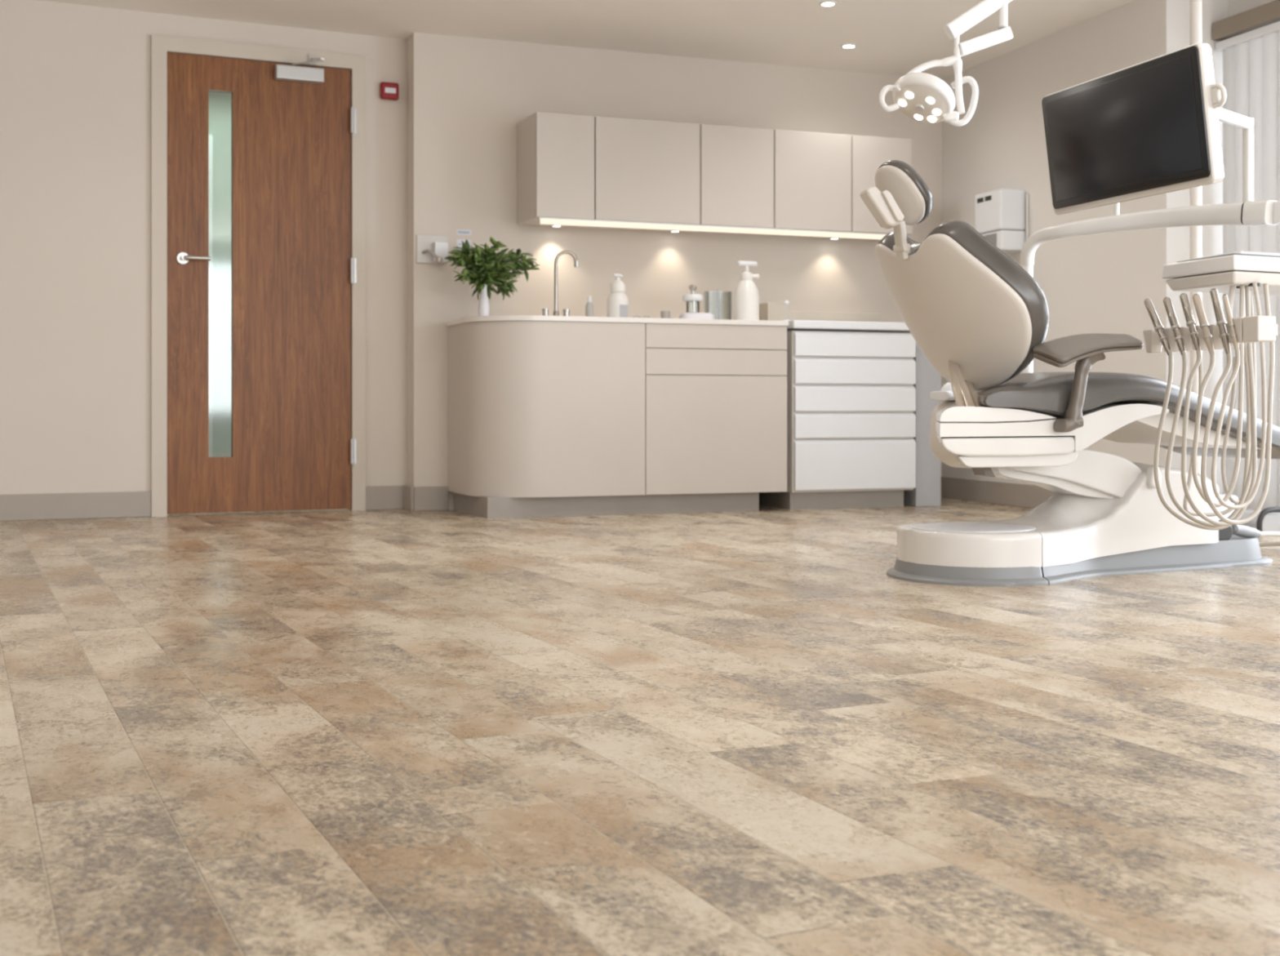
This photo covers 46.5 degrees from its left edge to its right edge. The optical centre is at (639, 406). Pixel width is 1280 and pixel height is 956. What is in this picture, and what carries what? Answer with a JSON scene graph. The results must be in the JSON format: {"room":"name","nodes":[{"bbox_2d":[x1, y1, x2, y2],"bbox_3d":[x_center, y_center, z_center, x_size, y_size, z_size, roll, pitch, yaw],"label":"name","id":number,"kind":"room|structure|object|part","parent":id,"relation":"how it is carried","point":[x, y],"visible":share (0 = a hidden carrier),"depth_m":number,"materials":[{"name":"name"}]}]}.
{"room":"dental clinic","nodes":[
{"label":"dental clinic","id":0,"kind":"room"},
{"bbox_2d":[208,91,231,457],"bbox_3d":[-1.968,-0.645,8.563,3.200,2.290,0.100,0,0,-25],"label":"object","id":1,"kind":"structure","parent":0,"point":[220,103],"depth_m":8.33,"materials":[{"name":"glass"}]},
{"bbox_2d":[208,134,212,457],"bbox_3d":[-2.244,-0.550,8.160,0.360,2.100,0.300,0,0,-25],"label":"trim","id":2,"kind":"structure","parent":1,"relation":"attached to","point":[210,135],"depth_m":8.22,"materials":[{"name":"white paint"}]},
{"bbox_2d":[0,0,942,511],"bbox_3d":[-2.071,-0.645,6.713,8.264,2.290,0.512,0,0,-25],"label":"wall","id":3,"kind":"structure","parent":0,"point":[75,80],"depth_m":7.17,"materials":[{"name":"paint"}]},
{"bbox_2d":[0,491,151,520],"bbox_3d":[-4.041,0.443,5.914,4.015,0.115,0.014,0,0,-25],"label":"baseboard","id":4,"kind":"structure","parent":3,"relation":"attached to","point":[14,507],"depth_m":6.61,"materials":[{"name":"grey plastic"}]},
{"bbox_2d":[151,34,365,516],"bbox_3d":[-1.760,-0.593,6.937,0.985,2.185,0.267,0,0,-25],"label":"door","id":5,"kind":"structure","parent":3,"relation":"in","point":[298,116],"depth_m":6.97,"materials":[{"name":"brown wood"}]},
{"bbox_3d":[-2.043,-0.678,6.807,0.144,0.058,0.058,0,0,-25],"label":"lever handle","id":6,"kind":"part","parent":5,"relation":"part of","materials":[{"name":"metal"}]},
{"bbox_3d":[-1.949,-0.614,6.907,0.110,1.697,0.006,0,0,-25],"label":"vision glass","id":7,"kind":"part","parent":5,"relation":"part of","materials":[{"name":"clear glass"}]},
{"bbox_3d":[-1.556,-1.633,6.967,0.127,0.063,0.149,0,0,-25],"label":"closer arm","id":8,"kind":"part","parent":5,"relation":"part of","materials":[{"name":"metal"}]},
{"bbox_2d":[380,81,399,100],"bbox_3d":[-1.213,-1.526,7.206,0.090,0.083,0.038,0,0,-25],"label":"fire alarm call point","id":9,"kind":"object","parent":3,"relation":"attached to","point":[388,91],"visible":1,"depth_m":7.19,"materials":[{"name":"red plastic"}]},
{"bbox_2d":[365,485,448,511],"bbox_3d":[-1.125,0.443,7.171,0.365,0.115,0.175,0,0,-25],"label":"baseboard","id":10,"kind":"structure","parent":3,"relation":"attached to","point":[377,497],"depth_m":7.16,"materials":[{"name":"grey plastic"}]},
{"bbox_2d":[416,234,448,263],"bbox_3d":[-0.980,-0.751,7.108,0.152,0.144,0.109,0,0,-25],"label":"plate","id":11,"kind":"object","parent":3,"relation":"attached to","point":[430,249],"visible":0.95,"depth_m":7.12,"materials":[{"name":"white paint"}]},
{"bbox_2d":[456,239,470,250],"bbox_3d":[-0.854,-0.773,7.206,0.067,0.071,0.003,0,0,-21],"label":"paper notice","id":12,"kind":"object","parent":3,"relation":"attached to","point":[459,243],"visible":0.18,"depth_m":7.20,"materials":[{"name":"white paper"}]},
{"bbox_2d":[456,229,471,235],"bbox_3d":[-0.853,-0.843,7.207,0.071,0.024,0.003,0,0,-21],"label":"paper notice","id":13,"kind":"object","parent":3,"relation":"attached to","point":[460,232],"visible":1,"depth_m":7.21,"materials":[{"name":"white paper"}]},
{"bbox_2d":[516,111,594,226],"bbox_3d":[-0.410,-1.139,7.200,0.292,0.493,0.330,0,0,-21],"label":"upper cabinet","id":14,"kind":"object","parent":3,"relation":"attached to","point":[555,152],"visible":1,"depth_m":7.06,"materials":[{"name":"beige laminate"}]},
{"bbox_2d":[550,224,563,226],"bbox_3d":[-0.409,-0.886,7.291,0.064,0.010,0.064,0,0,-25],"label":"spotlight","id":15,"kind":"object","parent":14,"relation":"attached to","point":[551,225],"visible":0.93,"depth_m":7.27,"materials":[{"name":"silver metal"}]},
{"bbox_2d":[574,115,700,231],"bbox_3d":[-0.017,-1.139,7.349,0.545,0.493,0.330,0,0,-21],"label":"upper cabinet","id":16,"kind":"object","parent":3,"relation":"attached to","point":[646,171],"visible":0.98,"depth_m":7.20,"materials":[{"name":"beige laminate"}]},
{"bbox_2d":[668,230,681,232],"bbox_3d":[0.177,-0.886,7.514,0.064,0.010,0.064,0,0,-25],"label":"spotlight","id":17,"kind":"object","parent":16,"relation":"attached to","point":[671,231],"visible":0.85,"depth_m":7.51,"materials":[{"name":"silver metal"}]},
{"bbox_2d":[537,217,909,239],"bbox_3d":[0.459,-0.876,7.372,2.000,0.029,0.033,0,0,-21],"label":"light","id":18,"kind":"object","parent":16,"relation":"attached to","point":[544,220],"visible":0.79,"depth_m":7.31,"materials":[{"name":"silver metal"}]},
{"bbox_2d":[681,124,773,235],"bbox_3d":[0.426,-1.139,7.517,0.398,0.493,0.330,0,0,-21],"label":"upper cabinet","id":19,"kind":"object","parent":3,"relation":"attached to","point":[737,162],"visible":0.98,"depth_m":7.36,"materials":[{"name":"beige laminate"}]},
{"bbox_2d":[746,128,851,238],"bbox_3d":[0.818,-1.139,7.665,0.436,0.493,0.330,0,0,-21],"label":"upper cabinet","id":20,"kind":"object","parent":3,"relation":"attached to","point":[812,171],"visible":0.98,"depth_m":7.51,"materials":[{"name":"beige laminate"}]},
{"bbox_3d":[0.873,-1.139,7.521,0.432,0.493,0.020,0,0,-21],"label":"door","id":21,"kind":"part","parent":20,"relation":"part of","materials":[{"name":"beige laminate"}]},
{"bbox_2d":[790,311,882,321],"bbox_3d":[0.902,-0.450,7.867,0.860,0.100,0.012,0,0,-21],"label":"trim","id":22,"kind":"structure","parent":3,"relation":"attached to","point":[794,315],"depth_m":7.91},
{"bbox_2d":[822,134,911,240],"bbox_3d":[1.189,-1.139,7.806,0.354,0.493,0.330,0,0,-21],"label":"upper cabinet","id":23,"kind":"object","parent":3,"relation":"attached to","point":[868,153],"visible":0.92,"depth_m":7.62,"materials":[{"name":"beige laminate"}]},
{"bbox_2d":[828,236,840,239],"bbox_3d":[1.024,-0.886,7.835,0.064,0.010,0.064,0,0,-25],"label":"spotlight","id":24,"kind":"object","parent":23,"relation":"attached to","point":[828,237],"visible":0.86,"depth_m":7.83,"materials":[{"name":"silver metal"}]},
{"bbox_3d":[1.244,-1.139,7.661,0.350,0.493,0.020,0,0,-21],"label":"door","id":25,"kind":"part","parent":23,"relation":"part of","materials":[{"name":"beige laminate"}]},
{"bbox_2d":[37,0,1133,79],"bbox_3d":[-0.090,-1.820,3.538,9.200,0.060,10.900,0,0,-25],"label":"ceiling","id":26,"kind":"structure","parent":0,"point":[894,37],"depth_m":6.95,"materials":[{"name":"paint"}]},
{"bbox_2d":[818,0,836,6],"bbox_3d":[0.835,-1.787,6.606,0.080,0.006,0.080,0,0,-25],"label":"recessed light","id":27,"kind":"object","parent":26,"relation":"in","point":[825,3],"visible":1,"depth_m":6.60,"materials":[{"name":"white paint"}]},
{"bbox_2d":[840,43,857,48],"bbox_3d":[1.036,-1.787,7.382,0.080,0.006,0.080,0,0,-25],"label":"recessed light","id":28,"kind":"object","parent":26,"relation":"in","point":[849,45],"visible":1,"depth_m":7.37,"materials":[{"name":"white paint"}]},
{"bbox_2d":[879,0,1013,126],"bbox_3d":[1.101,-1.346,4.824,0.664,0.887,0.195,0,0,-5],"label":"light","id":29,"kind":"object","parent":26,"relation":"hanging from","point":[925,98],"visible":1,"depth_m":4.79,"materials":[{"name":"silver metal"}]},
{"bbox_3d":[0.804,-0.994,4.800,0.067,0.087,0.019,0,0,0],"label":"handle","id":30,"kind":"part","parent":29,"relation":"part of","materials":[{"name":"white plastic"}]},
{"bbox_3d":[0.850,-0.982,4.812,0.027,0.021,0.029,0,0,-25],"label":"bulb","id":31,"kind":"part","parent":29,"relation":"part of","materials":[{"name":"white glass"}]},
{"bbox_3d":[0.864,-0.998,4.769,0.027,0.021,0.029,0,0,-25],"label":"bulb","id":32,"kind":"part","parent":29,"relation":"part of","materials":[{"name":"white glass"}]},
{"bbox_3d":[0.906,-0.943,4.838,0.027,0.021,0.029,0,0,-25],"label":"bulb","id":33,"kind":"part","parent":29,"relation":"part of","materials":[{"name":"white glass"}]},
{"bbox_3d":[0.927,-0.978,4.752,0.027,0.021,0.029,0,0,-25],"label":"bulb","id":34,"kind":"part","parent":29,"relation":"part of","materials":[{"name":"white glass"}]},
{"bbox_3d":[0.947,-0.933,4.822,0.027,0.021,0.029,0,0,-25],"label":"bulb","id":35,"kind":"part","parent":29,"relation":"part of","materials":[{"name":"white glass"}]},
{"bbox_3d":[0.954,-0.948,4.786,0.027,0.021,0.029,0,0,-25],"label":"bulb","id":36,"kind":"part","parent":29,"relation":"part of","materials":[{"name":"white glass"}]},
{"bbox_3d":[1.004,-0.934,4.800,0.050,0.035,0.030,0,0,0],"label":"handle mount","id":37,"kind":"part","parent":29,"relation":"part of","materials":[{"name":"white plastic"}]},
{"bbox_3d":[1.030,-0.985,4.806,0.110,0.164,0.075,0,0,-25],"label":"handle","id":38,"kind":"part","parent":29,"relation":"part of","materials":[{"name":"white plastic"}]},
{"bbox_2d":[0,497,1279,955],"bbox_3d":[-0.090,0.525,3.538,9.200,0.050,10.900,0,0,-25],"label":"floor","id":39,"kind":"structure","parent":0,"point":[321,732],"depth_m":2.21,"materials":[{"name":"tile"}]},
{"bbox_2d":[447,320,786,518],"bbox_3d":[-0.112,0.058,7.147,1.503,0.884,0.640,0,0,-21],"label":"base cabinet","id":40,"kind":"object","parent":39,"relation":"on","point":[545,418],"visible":1,"depth_m":6.84,"materials":[{"name":"beige laminate"}]},
{"bbox_2d":[445,315,788,326],"bbox_3d":[-0.112,-0.396,7.143,1.516,0.024,0.648,0,0,-21],"label":"countertop","id":41,"kind":"structure","parent":40,"relation":"on","point":[498,317],"depth_m":6.83,"materials":[{"name":"white stone"}]},
{"bbox_2d":[478,284,489,315],"bbox_3d":[-0.723,-0.487,6.894,0.052,0.158,0.052,0,0,-25],"label":"vase","id":42,"kind":"object","parent":41,"relation":"on","point":[483,306],"visible":0.8,"depth_m":6.88,"materials":[{"name":"white ceramic"}]},
{"bbox_2d":[444,236,540,300],"bbox_3d":[-0.679,-0.624,6.922,0.452,0.313,0.328,0,0,-25],"label":"sprigs","id":43,"kind":"object","parent":42,"relation":"in","point":[482,266],"visible":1,"depth_m":6.88,"materials":[{"name":"green plant"}]},
{"bbox_2d":[542,250,578,315],"bbox_3d":[-0.381,-0.578,7.122,0.183,0.340,0.060,0,0,-25],"label":"tap","id":44,"kind":"object","parent":41,"relation":"attached to","point":[544,311],"visible":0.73,"depth_m":7.11,"materials":[{"name":"silver metal"}]},
{"bbox_3d":[-0.354,-0.583,7.130,0.119,0.330,0.020,0,0,-19],"label":"spout","id":45,"kind":"part","parent":44,"relation":"part of","materials":[{"name":"silver metal"}]},
{"bbox_2d":[585,296,593,316],"bbox_3d":[-0.241,-0.468,7.120,0.040,0.120,0.040,0,0,-25],"label":"slim bottle","id":46,"kind":"object","parent":41,"relation":"on","point":[588,306],"visible":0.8,"depth_m":7.10,"materials":[{"name":"grey plastic"}]},
{"bbox_2d":[606,273,628,317],"bbox_3d":[-0.106,-0.521,7.105,0.103,0.227,0.106,0,0,-25],"label":"soap dispenser","id":47,"kind":"object","parent":41,"relation":"on","point":[617,302],"visible":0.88,"depth_m":7.07,"materials":[{"name":"white plastic"}]},
{"bbox_2d":[660,311,670,318],"bbox_3d":[0.123,-0.433,7.172,0.048,0.050,0.048,0,0,-25],"label":"cup","id":48,"kind":"object","parent":41,"relation":"on","point":[664,314],"visible":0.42,"depth_m":7.15,"materials":[{"name":"beige ceramic"}]},
{"bbox_2d":[679,312,714,319],"bbox_3d":[0.274,-0.429,7.187,0.170,0.042,0.103,0,0,-25],"label":"tray","id":49,"kind":"object","parent":41,"relation":"on","point":[684,315],"visible":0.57,"depth_m":7.14,"materials":[{"name":"white plastic"}]},
{"bbox_2d":[682,284,702,312],"bbox_3d":[0.255,-0.518,7.179,0.100,0.137,0.100,0,0,-25],"label":"glass jar","id":50,"kind":"object","parent":49,"relation":"on","point":[692,297],"visible":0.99,"depth_m":7.16,"materials":[{"name":"clear glass"}]},
{"bbox_3d":[0.255,-0.524,7.179,0.100,0.034,0.100,0,0,-25],"label":"lid","id":51,"kind":"part","parent":50,"relation":"part of","materials":[{"name":"white paint"}]},
{"bbox_3d":[0.255,-0.564,7.179,0.040,0.046,0.040,0,0,-25],"label":"lid knob","id":52,"kind":"part","parent":50,"relation":"part of","materials":[{"name":"metal"}]},
{"bbox_2d":[704,288,731,319],"bbox_3d":[0.380,-0.490,7.291,0.120,0.165,0.060,0,0,-21],"label":"clear container","id":53,"kind":"object","parent":41,"relation":"on","point":[706,293],"visible":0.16,"depth_m":7.29,"materials":[{"name":"clear glass"}]},
{"bbox_3d":[0.385,-0.496,7.293,0.013,0.153,0.014,0,0,-25],"label":"rod","id":54,"kind":"part","parent":53,"relation":"part of","materials":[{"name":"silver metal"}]},
{"bbox_2d":[733,261,759,319],"bbox_3d":[0.518,-0.557,7.236,0.124,0.298,0.122,0,0,-25],"label":"pump bottle","id":55,"kind":"object","parent":41,"relation":"on","point":[746,296],"visible":0.84,"depth_m":7.19,"materials":[{"name":"white plastic"}]},
{"bbox_2d":[759,302,790,320],"bbox_3d":[0.670,-0.461,7.412,0.124,0.106,0.100,0,0,-21],"label":"tissue box","id":56,"kind":"object","parent":41,"relation":"on","point":[768,311],"visible":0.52,"depth_m":7.37,"materials":[{"name":"beige cardboard"}]},
{"bbox_2d":[783,300,790,320],"bbox_3d":[0.717,-0.466,7.269,0.036,0.104,0.035,0,0,-25],"label":"stick","id":57,"kind":"object","parent":41,"relation":"on","point":[786,302],"visible":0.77,"depth_m":7.26,"materials":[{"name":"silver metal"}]},
{"bbox_3d":[0.008,-0.417,7.171,0.132,0.018,0.132,0,0,-25],"label":"shallow dish","id":58,"kind":"object","parent":41,"relation":"on","visible":0},
{"bbox_2d":[631,315,650,317],"bbox_3d":[0.007,-0.426,7.171,0.112,0.023,0.060,0,0,-21],"label":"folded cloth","id":59,"kind":"object","parent":58,"relation":"in","point":[633,316],"visible":0.31,"depth_m":7.15,"materials":[{"name":"beige fabric"}]},
{"bbox_3d":[0.363,-0.328,6.995,0.723,0.113,0.019,0,0,-21],"label":"panel","id":60,"kind":"part","parent":40,"relation":"part of","materials":[{"name":"beige laminate"}]},
{"bbox_3d":[0.363,-0.207,6.995,0.723,0.119,0.019,0,0,-21],"label":"drawer","id":61,"kind":"part","parent":40,"relation":"part of","materials":[{"name":"beige laminate"}]},
{"bbox_3d":[0.363,0.132,6.995,0.723,0.552,0.019,0,0,-21],"label":"door","id":62,"kind":"part","parent":40,"relation":"part of","materials":[{"name":"beige laminate"}]},
{"bbox_2d":[759,320,915,510],"bbox_3d":[0.945,0.043,7.539,0.688,0.914,0.636,0,0,-21],"label":"drawer unit","id":63,"kind":"object","parent":39,"relation":"on","point":[851,392],"visible":0.89,"depth_m":7.24,"materials":[{"name":"white laminate"}]},
{"bbox_3d":[1.052,0.284,7.258,0.664,0.239,0.022,0,0,-21],"label":"drawer","id":64,"kind":"part","parent":63,"relation":"part of","materials":[{"name":"white paint"}]},
{"bbox_3d":[1.052,0.094,7.258,0.664,0.118,0.022,0,0,-21],"label":"drawer","id":65,"kind":"part","parent":63,"relation":"part of","materials":[{"name":"white laminate"}]},
{"bbox_3d":[1.052,-0.037,7.258,0.664,0.122,0.022,0,0,-21],"label":"drawer","id":66,"kind":"part","parent":63,"relation":"part of","materials":[{"name":"white laminate"}]},
{"bbox_3d":[1.052,-0.171,7.258,0.664,0.122,0.022,0,0,-21],"label":"drawer","id":67,"kind":"part","parent":63,"relation":"part of","materials":[{"name":"white laminate"}]},
{"bbox_3d":[1.052,-0.300,7.258,0.664,0.114,0.022,0,0,-21],"label":"drawer","id":68,"kind":"part","parent":63,"relation":"part of","materials":[{"name":"white laminate"}]},
{"bbox_2d":[903,331,941,506],"bbox_3d":[1.337,0.043,7.715,0.145,0.914,0.595,0,0,-21],"label":"end panel","id":69,"kind":"object","parent":39,"relation":"on","point":[927,491],"visible":0.2,"depth_m":7.43,"materials":[{"name":"grey laminate"}]},
{"bbox_2d":[859,160,1279,586],"bbox_3d":[1.290,-0.103,4.601,1.554,1.205,0.844,0,0,-25],"label":"dental chair","id":70,"kind":"object","parent":39,"relation":"on","point":[975,314],"visible":0.98,"depth_m":4.26,"materials":[{"name":"white plastic"}]},
{"bbox_2d":[878,160,933,224],"bbox_3d":[0.757,-0.616,4.281,0.133,0.179,0.190,0,0,-25],"label":"cushion","id":71,"kind":"object","parent":70,"relation":"on","point":[913,197],"depth_m":4.22,"materials":[{"name":"beige leather"}]},
{"bbox_2d":[929,382,955,400],"bbox_3d":[1.097,-0.009,4.831,0.200,0.138,0.255,0,0,-25],"label":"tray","id":72,"kind":"object","parent":70,"relation":"on","point":[946,393],"depth_m":4.85,"materials":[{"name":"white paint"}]},
{"bbox_3d":[0.910,-0.061,4.283,0.037,0.170,0.278,0,0,4],"label":"backrest lever","id":73,"kind":"part","parent":70,"relation":"part of","materials":[{"name":"beige metal"}]},
{"bbox_3d":[0.925,-0.050,4.251,0.034,0.181,0.318,0,0,2],"label":"backrest lever","id":74,"kind":"part","parent":70,"relation":"part of","materials":[{"name":"beige metal"}]},
{"bbox_2d":[877,220,1049,385],"bbox_3d":[0.909,-0.287,4.351,0.323,0.472,0.586,0,0,-25],"label":"backrest cushion","id":75,"kind":"object","parent":70,"relation":"on","point":[975,314],"depth_m":4.21,"materials":[{"name":"grey plastic"}]},
{"bbox_3d":[0.963,-0.031,4.302,0.039,0.107,0.214,0,0,-1],"label":"backrest lever","id":76,"kind":"part","parent":70,"relation":"part of","materials":[{"name":"beige metal"}]},
{"bbox_3d":[1.036,0.021,4.351,0.327,0.043,0.734,0,0,10],"label":"seat lid","id":77,"kind":"part","parent":70,"relation":"part of","materials":[{"name":"white plastic"}]},
{"bbox_3d":[1.247,0.202,4.501,0.521,0.162,0.230,0,0,-25],"label":"lift arm","id":78,"kind":"part","parent":70,"relation":"part of","materials":[{"name":"white plastic"}]},
{"bbox_3d":[1.226,0.224,4.442,0.470,0.107,0.100,0,0,-25],"label":"lift arm","id":79,"kind":"part","parent":70,"relation":"part of","materials":[{"name":"white plastic"}]},
{"bbox_3d":[1.243,-0.060,4.172,0.100,0.224,0.096,0,0,-25],"label":"armrest post","id":80,"kind":"part","parent":70,"relation":"part of","materials":[{"name":"silver plastic"}]},
{"bbox_2d":[975,371,1279,458],"bbox_3d":[1.427,0.032,4.590,1.312,0.272,0.540,0,0,-25],"label":"seat cushion","id":81,"kind":"object","parent":70,"relation":"on","point":[1020,415],"depth_m":4.25,"materials":[{"name":"grey plastic"}]},
{"bbox_2d":[1020,200,1279,516],"bbox_3d":[1.650,-0.191,4.546,0.703,1.003,1.265,0,0,-25],"label":"dental delivery unit","id":82,"kind":"object","parent":70,"relation":"attached to","point":[1225,273],"visible":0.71,"depth_m":4.27,"materials":[{"name":"white plastic"}]},
{"bbox_3d":[1.276,-0.230,4.922,0.240,0.540,0.270,0,0,-25],"label":"arm post","id":83,"kind":"part","parent":82,"relation":"part of","materials":[{"name":"white plastic"}]},
{"bbox_3d":[1.540,-0.644,4.807,0.017,0.098,0.017,0,0,-25],"label":"stub post","id":84,"kind":"part","parent":82,"relation":"part of","materials":[{"name":"white plastic"}]},
{"bbox_3d":[1.571,-0.550,4.766,0.104,0.147,0.829,0,0,-40],"label":"curved arm","id":85,"kind":"part","parent":82,"relation":"part of","materials":[{"name":"white plastic"}]},
{"bbox_2d":[1041,43,1253,214],"bbox_3d":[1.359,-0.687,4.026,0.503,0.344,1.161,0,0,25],"label":"monitor","id":86,"kind":"object","parent":82,"relation":"attached to","point":[1150,127],"visible":1,"depth_m":3.69,"materials":[{"name":"white plastic"}]},
{"bbox_3d":[1.330,-0.716,3.418,0.018,0.056,0.046,0,0,-16],"label":"handle","id":87,"kind":"part","parent":86,"relation":"part of","materials":[{"name":"white plastic"}]},
{"bbox_2d":[1143,297,1250,529],"bbox_3d":[1.588,0.005,4.205,0.292,0.692,0.144,0,0,7],"label":"dental handpiece","id":88,"kind":"object","parent":82,"relation":"attached to","point":[1158,327],"visible":0.77,"depth_m":4.20,"materials":[{"name":"silver metal"}]},
{"bbox_2d":[1163,286,1252,527],"bbox_3d":[1.577,-0.001,4.183,0.311,0.678,0.104,0,0,-19],"label":"dental handpiece","id":89,"kind":"object","parent":82,"relation":"attached to","point":[1175,326],"visible":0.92,"depth_m":4.12,"materials":[{"name":"silver metal"}]},
{"bbox_2d":[1179,285,1257,526],"bbox_3d":[1.583,-0.005,4.123,0.284,0.671,0.082,0,0,-25],"label":"dental handpiece","id":90,"kind":"object","parent":82,"relation":"attached to","point":[1190,322],"visible":0.9,"depth_m":4.09,"materials":[{"name":"silver metal"}]},
{"bbox_2d":[1191,284,1244,506],"bbox_3d":[1.570,-0.034,4.054,0.241,0.614,0.085,0,0,-25],"label":"dental handpiece","id":91,"kind":"object","parent":82,"relation":"attached to","point":[1204,325],"visible":0.89,"depth_m":4.04,"materials":[{"name":"beige metal"}]},
{"bbox_2d":[1162,253,1279,295],"bbox_3d":[1.820,-0.379,4.314,0.587,0.085,0.309,0,0,-25],"label":"tray","id":92,"kind":"object","parent":82,"relation":"on","point":[1225,273],"depth_m":4.14,"materials":[{"name":"white plastic"}]},
{"bbox_2d":[1200,283,1275,524],"bbox_3d":[1.605,-0.012,4.013,0.362,0.657,0.074,0,0,-40],"label":"dental handpiece","id":93,"kind":"object","parent":82,"relation":"attached to","point":[1219,313],"visible":0.96,"depth_m":3.97,"materials":[{"name":"beige rubber"}]},
{"bbox_3d":[1.847,-0.426,4.327,0.503,0.011,0.226,0,0,-25],"label":"control panel","id":94,"kind":"part","parent":82,"relation":"part of","materials":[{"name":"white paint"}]},
{"bbox_2d":[1211,282,1266,509],"bbox_3d":[1.598,-0.034,3.966,0.056,0.613,0.308,0,0,43],"label":"dental handpiece","id":95,"kind":"object","parent":82,"relation":"attached to","point":[1231,324],"visible":0.94,"depth_m":3.93,"materials":[{"name":"white rubber"}]},
{"bbox_3d":[1.950,-0.510,4.366,0.189,0.179,0.052,0,0,-11],"label":"arm","id":96,"kind":"part","parent":82,"relation":"part of","materials":[{"name":"white plastic"}]},
{"bbox_2d":[1218,493,1238,519],"bbox_3d":[2.130,0.422,5.828,0.350,0.155,0.240,0,0,-25],"label":"junction box","id":97,"kind":"object","parent":39,"relation":"on","point":[1222,508],"visible":0.1,"depth_m":5.76,"materials":[{"name":"white paint"}]},
{"bbox_2d":[1190,0,1202,474],"bbox_3d":[2.188,-0.723,5.855,0.100,2.135,0.100,0,0,-25],"label":"support pole","id":98,"kind":"object","parent":97,"relation":"on","point":[1196,6],"visible":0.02,"depth_m":5.84,"materials":[{"name":"white metal"}]},
{"bbox_2d":[1231,524,1279,546],"bbox_3d":[2.008,0.437,5.035,0.643,0.131,0.421,0,0,-38],"label":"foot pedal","id":99,"kind":"object","parent":39,"relation":"on","point":[1242,531],"visible":0.56,"depth_m":4.73,"materials":[{"name":"grey plastic"}]},
{"bbox_2d":[1239,506,1279,532],"bbox_3d":[2.434,0.444,5.878,0.225,0.111,0.243,0,0,-25],"label":"foot pedal","id":100,"kind":"object","parent":39,"relation":"on","point":[1268,519],"visible":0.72,"depth_m":5.78,"materials":[{"name":"plastic"}]},
{"bbox_3d":[2.480,0.440,5.778,0.225,0.102,0.022,0,0,-25],"label":"guard rail","id":101,"kind":"part","parent":100,"relation":"part of","materials":[{"name":"rubber"}]},
{"bbox_2d":[942,0,1228,493],"bbox_3d":[2.103,-0.645,7.300,0.320,2.290,1.910,0,0,-18],"label":"wall","id":102,"kind":"structure","parent":0,"point":[1101,282],"depth_m":6.87,"materials":[{"name":"paint"}]},
{"bbox_2d":[941,476,1054,508],"bbox_3d":[1.881,0.443,7.233,0.370,0.115,1.922,0,0,-25],"label":"baseboard","id":103,"kind":"structure","parent":102,"relation":"attached to","point":[1025,495],"depth_m":7.62,"materials":[{"name":"grey plastic"}]},
{"bbox_2d":[974,188,1026,253],"bbox_3d":[1.804,-0.923,7.463,0.149,0.303,0.250,0,0,-18],"label":"wall dispenser","id":104,"kind":"object","parent":102,"relation":"attached to","point":[999,214],"visible":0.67,"depth_m":7.36,"materials":[{"name":"white paint"}]},
{"bbox_2d":[1026,193,1028,483],"bbox_3d":[1.912,-0.335,7.346,0.012,1.430,0.012,0,0,-25],"label":"cable conduit","id":105,"kind":"object","parent":102,"relation":"attached to","point":[1027,194],"visible":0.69,"depth_m":7.34,"materials":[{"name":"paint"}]},
{"bbox_2d":[1212,0,1279,200],"bbox_3d":[2.567,-1.240,6.220,0.090,0.816,0.402,0,0,-18],"label":"window blind","id":106,"kind":"object","parent":102,"relation":"attached to","point":[1248,45],"depth_m":6.17,"materials":[{"name":"white fabric"}]},
{"bbox_2d":[1228,0,1274,17],"bbox_3d":[3.393,-0.645,4.034,0.130,2.290,5.300,0,0,-18],"label":"wall","id":107,"kind":"structure","parent":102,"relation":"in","point":[1235,6],"depth_m":6.36,"materials":[{"name":"paint"}]},
{"bbox_2d":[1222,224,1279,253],"bbox_3d":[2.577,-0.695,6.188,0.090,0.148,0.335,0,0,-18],"label":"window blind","id":108,"kind":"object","parent":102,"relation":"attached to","point":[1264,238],"depth_m":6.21,"materials":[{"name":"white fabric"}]},
{"bbox_2d":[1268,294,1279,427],"bbox_3d":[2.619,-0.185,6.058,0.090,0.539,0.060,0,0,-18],"label":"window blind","id":109,"kind":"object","parent":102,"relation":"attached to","point":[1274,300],"depth_m":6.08,"materials":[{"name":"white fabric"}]}
]}

